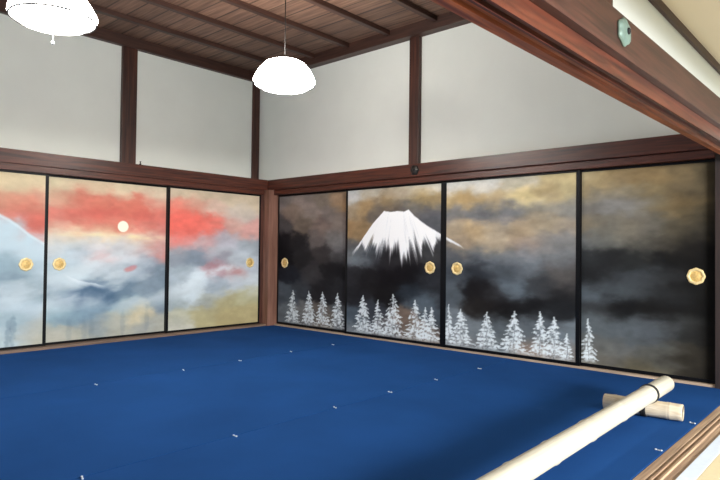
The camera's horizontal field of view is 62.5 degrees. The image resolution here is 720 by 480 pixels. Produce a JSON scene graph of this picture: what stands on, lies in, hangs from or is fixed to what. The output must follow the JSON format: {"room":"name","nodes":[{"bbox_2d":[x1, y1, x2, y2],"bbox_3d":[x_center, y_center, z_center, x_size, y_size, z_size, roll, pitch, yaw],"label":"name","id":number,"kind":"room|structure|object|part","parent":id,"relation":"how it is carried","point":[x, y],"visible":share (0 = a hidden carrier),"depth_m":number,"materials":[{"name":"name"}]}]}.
{"room":"traditional japanese room","nodes":[
{"label":"traditional japanese room","id":0,"kind":"room"},
{"bbox_2d":[0,13,251,177],"bbox_3d":[-3.625,-1.653,6.347,0.080,1.660,6.300,0,-1,42],"label":"wall","id":1,"kind":"structure","parent":0,"point":[63,97],"depth_m":7.01,"materials":[{"name":"white paint"}]},
{"bbox_2d":[0,0,254,81],"bbox_3d":[-3.603,-2.418,6.269,0.064,0.132,6.180,0,-1,42],"label":"trim","id":2,"kind":"structure","parent":1,"relation":"attached to","point":[101,34],"depth_m":7.49,"materials":[{"name":"brown wood"}]},
{"bbox_2d":[120,46,137,163],"bbox_3d":[-2.796,-1.604,7.168,0.050,1.443,0.182,0,-1,42],"label":"trim","id":3,"kind":"structure","parent":1,"relation":"attached to","point":[129,59],"depth_m":7.14,"materials":[{"name":"brown wood"}]},
{"bbox_2d":[0,147,267,194],"bbox_3d":[-3.506,-0.838,6.159,0.340,0.142,6.215,0,-1,42],"label":"trim","id":4,"kind":"structure","parent":1,"relation":"attached to","point":[7,155],"depth_m":6.78,"materials":[{"name":"red wood"}]},
{"bbox_2d":[251,82,259,178],"bbox_3d":[-1.515,-1.562,8.603,0.030,1.443,0.120,0,-1,42],"label":"trim","id":5,"kind":"structure","parent":1,"relation":"attached to","point":[255,90],"depth_m":8.58,"materials":[{"name":"brown wood"}]},
{"bbox_2d":[7,0,450,71],"bbox_3d":[-1.362,-2.511,4.330,5.990,0.030,6.300,0,-1,42],"label":"ceiling","id":6,"kind":"structure","parent":0,"point":[387,14],"depth_m":6.69,"materials":[{"name":"brown wood"}]},
{"bbox_2d":[6,0,97,44],"bbox_3d":[-2.063,-1.912,4.007,0.555,1.194,0.555,0,-1,42],"label":"pendant lamp","id":7,"kind":"object","parent":6,"relation":"hanging from","point":[58,17],"visible":1,"depth_m":3.88,"materials":[{"name":"white"}]},
{"bbox_3d":[-2.069,-1.456,3.998,0.444,0.052,0.444,0,-1,42],"label":"lamp shade","id":8,"kind":"part","parent":7,"relation":"part of","materials":[{"name":"white"}]},
{"bbox_2d":[253,0,314,93],"bbox_3d":[-0.669,-1.901,5.308,0.555,1.134,0.555,0,-1,42],"label":"pendant lamp","id":9,"kind":"object","parent":6,"relation":"hanging from","point":[279,75],"visible":1,"depth_m":5.13,"materials":[{"name":"white"}]},
{"bbox_3d":[-0.674,-1.488,5.301,0.555,0.211,0.555,0,-1,42],"label":"lamp shade","id":10,"kind":"part","parent":9,"relation":"part of","materials":[{"name":"white"}]},
{"bbox_3d":[-0.676,-1.360,5.298,0.444,0.052,0.444,0,-1,42],"label":"lamp shade","id":11,"kind":"part","parent":9,"relation":"part of","materials":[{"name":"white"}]},
{"bbox_3d":[-0.668,-2.039,5.311,0.008,0.801,0.008,0,-1,42],"label":"hanging cord","id":12,"kind":"part","parent":9,"relation":"part of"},
{"bbox_2d":[259,23,679,179],"bbox_3d":[1.445,-1.601,6.069,7.980,1.660,0.080,0,-1,42],"label":"wall","id":13,"kind":"structure","parent":0,"point":[482,94],"depth_m":6.51,"materials":[{"name":"white paint"}]},
{"bbox_2d":[89,3,268,62],"bbox_3d":[-3.159,-2.459,5.869,0.064,0.054,6.180,0,-1,42],"label":"trim","id":14,"kind":"structure","parent":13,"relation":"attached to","point":[96,8],"depth_m":6.92,"materials":[{"name":"brown wood"}]},
{"bbox_2d":[140,0,314,58],"bbox_3d":[-2.683,-2.462,5.440,0.064,0.054,6.180,0,-1,42],"label":"trim","id":15,"kind":"structure","parent":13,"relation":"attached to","point":[159,3],"depth_m":6.71,"materials":[{"name":"brown wood"}]},
{"bbox_2d":[259,195,263,322],"bbox_3d":[-1.400,0.266,8.321,0.062,1.797,0.044,0,-1,42],"label":"trim","id":16,"kind":"structure","parent":13,"relation":"attached to","point":[262,196],"depth_m":8.30,"materials":[{"name":"brown wood"}]},
{"bbox_2d":[262,190,278,325],"bbox_3d":[-1.260,0.297,8.351,0.130,1.992,0.186,0,-1,42],"label":"trim","id":17,"kind":"structure","parent":13,"relation":"attached to","point":[270,212],"depth_m":8.29,"materials":[{"name":"brown wood"}]},
{"bbox_2d":[220,0,348,47],"bbox_3d":[-2.223,-2.465,5.025,0.064,0.054,6.180,0,-1,42],"label":"trim","id":18,"kind":"structure","parent":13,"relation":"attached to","point":[238,3],"depth_m":6.56,"materials":[{"name":"brown wood"}]},
{"bbox_2d":[304,0,389,35],"bbox_3d":[-1.744,-2.468,4.593,0.064,0.054,6.180,0,-1,42],"label":"trim","id":19,"kind":"structure","parent":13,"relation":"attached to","point":[322,4],"depth_m":6.37,"materials":[{"name":"brown wood"}]},
{"bbox_2d":[255,12,471,72],"bbox_3d":[0.707,-2.363,6.622,5.990,0.132,0.120,0,-1,42],"label":"trim","id":20,"kind":"structure","parent":13,"relation":"attached to","point":[449,20],"depth_m":6.92,"materials":[{"name":"brown wood"}]},
{"bbox_2d":[390,0,436,21],"bbox_3d":[-1.258,-2.470,4.154,0.064,0.054,6.180,0,-1,42],"label":"trim","id":21,"kind":"structure","parent":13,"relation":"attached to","point":[406,4],"depth_m":6.17,"materials":[{"name":"brown wood"}]},
{"bbox_2d":[410,165,418,174],"bbox_3d":[0.601,-0.783,6.621,0.120,0.109,0.034,0,-1,42],"label":"nail cover","id":22,"kind":"object","parent":13,"relation":"attached to","point":[414,169],"visible":1,"depth_m":6.61,"materials":[{"name":"brown metal"}]},
{"bbox_2d":[408,36,421,164],"bbox_3d":[0.625,-1.574,6.716,0.135,1.443,0.054,0,-1,42],"label":"trim","id":23,"kind":"structure","parent":13,"relation":"attached to","point":[415,60],"depth_m":6.68,"materials":[{"name":"brown wood"}]},
{"bbox_2d":[268,134,707,189],"bbox_3d":[0.669,-0.782,6.637,5.900,0.142,0.080,0,-1,42],"label":"beam","id":24,"kind":"structure","parent":13,"relation":"attached to","point":[678,142],"depth_m":5.83,"materials":[{"name":"red wood"}]},
{"bbox_2d":[274,149,714,194],"bbox_3d":[0.839,-0.675,6.551,5.404,0.068,0.115,0,-1,42],"label":"trim","id":25,"kind":"structure","parent":13,"relation":"attached to","point":[699,154],"depth_m":5.77,"materials":[{"name":"red wood"}]},
{"bbox_2d":[613,0,719,97],"bbox_3d":[0.874,-1.629,2.287,0.060,1.760,6.300,0,-1,42],"label":"wall","id":26,"kind":"structure","parent":0,"point":[641,13],"depth_m":2.98,"materials":[{"name":"white paint"}]},
{"bbox_2d":[431,0,719,154],"bbox_3d":[0.815,-0.684,2.258,0.079,0.142,6.219,0,-1,42],"label":"trim","id":27,"kind":"structure","parent":26,"relation":"attached to","point":[467,10],"depth_m":2.15,"materials":[{"name":"brown wood"}]},
{"bbox_2d":[467,0,719,145],"bbox_3d":[0.862,-0.682,2.216,0.046,0.144,6.219,0,-1,42],"label":"beam","id":28,"kind":"structure","parent":26,"relation":"attached to","point":[525,16],"depth_m":2.16,"materials":[{"name":"red wood"}]},
{"bbox_2d":[617,17,630,46],"bbox_3d":[1.035,-0.809,2.300,0.029,0.113,0.128,0,-1,42],"label":"nail cover","id":29,"kind":"object","parent":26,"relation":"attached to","point":[623,28],"visible":1,"depth_m":2.28,"materials":[{"name":"green metal"}]},
{"bbox_2d":[529,0,719,128],"bbox_3d":[0.912,-0.800,2.228,0.057,0.234,6.300,0,-1,42],"label":"beam","id":30,"kind":"structure","parent":26,"relation":"attached to","point":[595,21],"depth_m":2.44,"materials":[{"name":"brown wood"}]},
{"bbox_2d":[648,0,719,74],"bbox_3d":[0.898,-1.147,2.251,0.018,0.046,6.300,0,-1,42],"label":"trim","id":31,"kind":"structure","parent":26,"relation":"attached to","point":[659,5],"depth_m":3.17,"materials":[{"name":"brown wood"}]},
{"bbox_2d":[715,152,719,388],"bbox_3d":[2.869,0.273,4.655,0.138,1.992,0.030,0,-1,42],"label":"trim","id":32,"kind":"structure","parent":26,"relation":"attached to","point":[717,156],"depth_m":4.68,"materials":[{"name":"brown wood"}]},
{"bbox_2d":[662,0,719,63],"bbox_3d":[1.578,-1.188,1.638,1.850,0.030,6.300,0,-1,42],"label":"ceiling","id":33,"kind":"structure","parent":0,"point":[701,18],"depth_m":3.07,"materials":[{"name":"beige paint"}]},
{"bbox_3d":[-1.262,1.168,4.125,5.580,0.090,6.288,0,-1,42],"label":"floor","id":34,"kind":"structure","parent":0,"visible":0},
{"bbox_2d":[0,323,265,354],"bbox_3d":[-3.437,1.161,6.007,0.170,0.125,6.169,0,-1,42],"label":"trim","id":35,"kind":"structure","parent":34,"relation":"on","point":[110,340],"depth_m":6.73,"materials":[{"name":"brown wood"}]},
{"bbox_2d":[0,169,48,349],"bbox_3d":[-3.765,0.190,5.682,0.034,1.796,1.445,0,-1,42],"label":"screen","id":36,"kind":"object","parent":35,"relation":"on","point":[24,196],"visible":1,"depth_m":6.04,"materials":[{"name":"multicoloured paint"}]},
{"bbox_3d":[-3.777,1.075,5.668,0.028,0.024,1.377,0,-1,42],"label":"frame rail","id":37,"kind":"part","parent":36,"relation":"part of","materials":[{"name":"black paint"}]},
{"bbox_3d":[-3.757,-0.697,5.700,0.030,0.022,1.377,0,-1,42],"label":"frame rail","id":38,"kind":"part","parent":36,"relation":"part of","materials":[{"name":"black paint"}]},
{"bbox_3d":[-3.411,0.250,6.058,0.012,0.141,0.141,0,-1,42],"label":"door pull","id":39,"kind":"part","parent":36,"relation":"part of","materials":[{"name":"gold metal"}]},
{"bbox_2d":[21,260,30,268],"bbox_3d":[-3.410,0.250,6.057,0.004,0.096,0.096,0,-1,42],"label":"door handle","id":40,"kind":"object","parent":36,"relation":"on","point":[25,264],"depth_m":6.06,"materials":[{"name":"gold metal"}]},
{"bbox_2d":[46,174,166,344],"bbox_3d":[-2.852,0.220,6.744,0.034,1.796,1.445,0,-1,42],"label":"screen","id":41,"kind":"object","parent":35,"relation":"on","point":[106,258],"visible":1,"depth_m":6.69,"materials":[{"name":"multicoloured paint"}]},
{"bbox_3d":[-3.209,0.257,6.331,0.012,0.141,0.141,0,-1,42],"label":"door pull","id":42,"kind":"part","parent":41,"relation":"part of","materials":[{"name":"gold metal"}]},
{"bbox_2d":[55,260,63,267],"bbox_3d":[-3.208,0.257,6.330,0.004,0.096,0.096,0,-1,42],"label":"door handle","id":43,"kind":"object","parent":41,"relation":"on","point":[58,263],"depth_m":6.33,"materials":[{"name":"gold metal"}]},
{"bbox_3d":[-2.865,1.106,6.728,0.028,0.024,1.387,0,-1,42],"label":"frame rail","id":44,"kind":"part","parent":41,"relation":"part of","materials":[{"name":"black paint"}]},
{"bbox_3d":[-2.844,-0.667,6.761,0.030,0.022,1.387,0,-1,42],"label":"frame rail","id":45,"kind":"part","parent":41,"relation":"part of","materials":[{"name":"black paint"}]},
{"bbox_2d":[165,186,260,332],"bbox_3d":[-1.883,0.250,7.768,0.034,1.796,1.424,0,-1,42],"label":"screen","id":46,"kind":"object","parent":35,"relation":"on","point":[213,236],"visible":1,"depth_m":7.71,"materials":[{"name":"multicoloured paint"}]},
{"bbox_3d":[-1.893,1.136,7.756,0.028,0.024,1.372,0,-1,42],"label":"frame rail","id":47,"kind":"part","parent":46,"relation":"part of","materials":[{"name":"black paint"}]},
{"bbox_3d":[-1.872,-0.636,7.789,0.030,0.022,1.372,0,-1,42],"label":"frame rail","id":48,"kind":"part","parent":46,"relation":"part of","materials":[{"name":"black paint"}]},
{"bbox_3d":[-1.512,0.311,8.162,0.012,0.141,0.141,0,-1,42],"label":"door pull","id":49,"kind":"part","parent":46,"relation":"part of","materials":[{"name":"gold metal"}]},
{"bbox_2d":[0,325,372,398],"bbox_3d":[-2.628,1.125,5.358,1.898,0.010,6.288,0,-1,42],"label":"carpet strip","id":50,"kind":"object","parent":34,"relation":"on","point":[31,372],"visible":0.97,"depth_m":5.80,"materials":[{"name":"blue carpet"}]},
{"bbox_2d":[0,339,512,479],"bbox_3d":[-1.250,1.117,4.115,1.857,0.010,6.288,0,-1,42],"label":"carpet strip","id":51,"kind":"object","parent":34,"relation":"on","point":[86,430],"visible":0.95,"depth_m":4.05,"materials":[{"name":"blue carpet"}]},
{"bbox_2d":[74,359,719,479],"bbox_3d":[0.113,1.109,2.886,1.877,0.010,6.288,0,-1,42],"label":"carpet strip","id":52,"kind":"object","parent":34,"relation":"on","point":[465,426],"visible":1,"depth_m":3.37,"materials":[{"name":"blue carpet"}]},
{"bbox_2d":[476,376,683,479],"bbox_3d":[0.803,0.995,2.668,0.476,0.224,3.786,0,-1,41],"label":"barrier","id":53,"kind":"object","parent":52,"relation":"on","point":[536,461],"visible":1,"depth_m":2.96,"materials":[{"name":"beige wood"}]},
{"bbox_3d":[1.868,1.029,3.804,0.123,0.224,0.140,0,-1,42],"label":"lashing cord","id":54,"kind":"part","parent":53,"relation":"part of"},
{"bbox_2d":[274,324,714,387],"bbox_3d":[0.829,1.222,6.528,5.404,0.119,0.082,0,-1,42],"label":"trim","id":55,"kind":"structure","parent":34,"relation":"on","point":[283,325],"depth_m":5.75,"materials":[{"name":"brown wood"}]},
{"bbox_2d":[277,190,345,332],"bbox_3d":[-0.644,0.270,7.899,1.380,1.802,0.034,0,-1,42],"label":"screen","id":56,"kind":"object","parent":55,"relation":"on","point":[311,226],"visible":1,"depth_m":7.88,"materials":[{"name":"black paper"}]},
{"bbox_3d":[-1.048,0.318,8.248,0.141,0.141,0.012,0,-1,42],"label":"door pull","id":57,"kind":"part","parent":56,"relation":"part of","materials":[{"name":"gold metal"}]},
{"bbox_3d":[-0.654,1.156,7.886,1.324,0.030,0.028,0,-1,42],"label":"frame rail","id":58,"kind":"part","parent":56,"relation":"part of","materials":[{"name":"black paint"}]},
{"bbox_3d":[-0.634,-0.620,7.919,1.324,0.022,0.030,0,-1,42],"label":"frame rail","id":59,"kind":"part","parent":56,"relation":"part of","materials":[{"name":"black paint"}]},
{"bbox_2d":[344,181,443,346],"bbox_3d":[0.366,0.263,6.943,1.465,1.802,0.034,0,-1,42],"label":"screen","id":60,"kind":"object","parent":55,"relation":"on","point":[394,242],"visible":1,"depth_m":6.88,"materials":[{"name":"paper"}]},
{"bbox_3d":[0.357,1.149,6.929,1.399,0.030,0.028,0,-1,42],"label":"frame rail","id":61,"kind":"part","parent":60,"relation":"part of","materials":[{"name":"black paint"}]},
{"bbox_3d":[0.377,-0.627,6.962,1.399,0.022,0.030,0,-1,42],"label":"frame rail","id":62,"kind":"part","parent":60,"relation":"part of","materials":[{"name":"black paint"}]},
{"bbox_2d":[426,264,432,271],"bbox_3d":[0.771,0.306,6.560,0.096,0.096,0.004,0,-1,42],"label":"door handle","id":63,"kind":"object","parent":60,"relation":"on","point":[429,267],"depth_m":6.56,"materials":[{"name":"gold metal"}]},
{"bbox_3d":[0.772,0.306,6.561,0.141,0.141,0.012,0,-1,42],"label":"door pull","id":64,"kind":"part","parent":60,"relation":"part of","materials":[{"name":"gold metal"}]},
{"bbox_2d":[443,170,580,365],"bbox_3d":[1.466,0.257,5.951,1.496,1.802,0.034,0,-1,42],"label":"screen","id":65,"kind":"object","parent":55,"relation":"on","point":[512,244],"visible":1,"depth_m":5.88,"materials":[{"name":"multicoloured paper"}]},
{"bbox_2d":[453,264,459,272],"bbox_3d":[1.032,0.305,6.325,0.096,0.096,0.004,0,-1,42],"label":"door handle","id":66,"kind":"object","parent":65,"relation":"on","point":[456,267],"depth_m":6.33,"materials":[{"name":"gold metal"}]},
{"bbox_3d":[1.033,0.305,6.326,0.141,0.141,0.012,0,-1,42],"label":"door pull","id":67,"kind":"part","parent":65,"relation":"part of","materials":[{"name":"gold metal"}]},
{"bbox_3d":[1.459,1.143,5.936,1.426,0.030,0.028,0,-1,42],"label":"frame rail","id":68,"kind":"part","parent":65,"relation":"part of","materials":[{"name":"black paint"}]},
{"bbox_3d":[1.478,-0.633,5.969,1.426,0.022,0.030,0,-1,42],"label":"frame rail","id":69,"kind":"part","parent":65,"relation":"part of","materials":[{"name":"black paint"}]},
{"bbox_2d":[580,159,714,383],"bbox_3d":[2.443,0.252,5.114,1.155,1.802,0.034,0,-1,42],"label":"screen","id":70,"kind":"object","parent":55,"relation":"on","point":[647,303],"visible":0.96,"depth_m":5.07,"materials":[{"name":"black paper"}]},
{"bbox_3d":[2.440,1.138,5.095,1.080,0.030,0.028,0,-1,42],"label":"frame rail","id":71,"kind":"part","parent":70,"relation":"part of","materials":[{"name":"black paint"}]},
{"bbox_3d":[2.460,-0.638,5.128,1.080,0.022,0.030,0,-1,42],"label":"frame rail","id":72,"kind":"part","parent":70,"relation":"part of","materials":[{"name":"black paint"}]},
{"bbox_3d":[2.737,0.296,4.832,0.141,0.141,0.012,0,-1,42],"label":"door pull","id":73,"kind":"part","parent":70,"relation":"part of","materials":[{"name":"gold metal"}]},
{"bbox_2d":[690,271,701,281],"bbox_3d":[2.737,0.296,4.831,0.096,0.096,0.004,0,-1,42],"label":"door handle","id":74,"kind":"object","parent":70,"relation":"on","point":[695,276],"depth_m":4.83,"materials":[{"name":"gold metal"}]},
{"bbox_2d":[633,406,719,479],"bbox_3d":[0.869,1.149,2.211,0.146,0.102,6.300,0,-1,42],"label":"trim","id":75,"kind":"structure","parent":34,"relation":"on","point":[678,457],"depth_m":3.17,"materials":[{"name":"brown wood"}]},
{"bbox_3d":[1.581,1.154,1.568,1.771,0.084,6.300,0,-1,42],"label":"floor","id":76,"kind":"structure","parent":0,"visible":0},
{"bbox_2d":[675,435,719,479],"bbox_3d":[1.563,1.103,1.585,1.720,0.016,6.298,0,-1,42],"label":"floor mat","id":77,"kind":"object","parent":76,"relation":"on","point":[706,466],"visible":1,"depth_m":2.94,"materials":[{"name":"fabric"}]}
]}

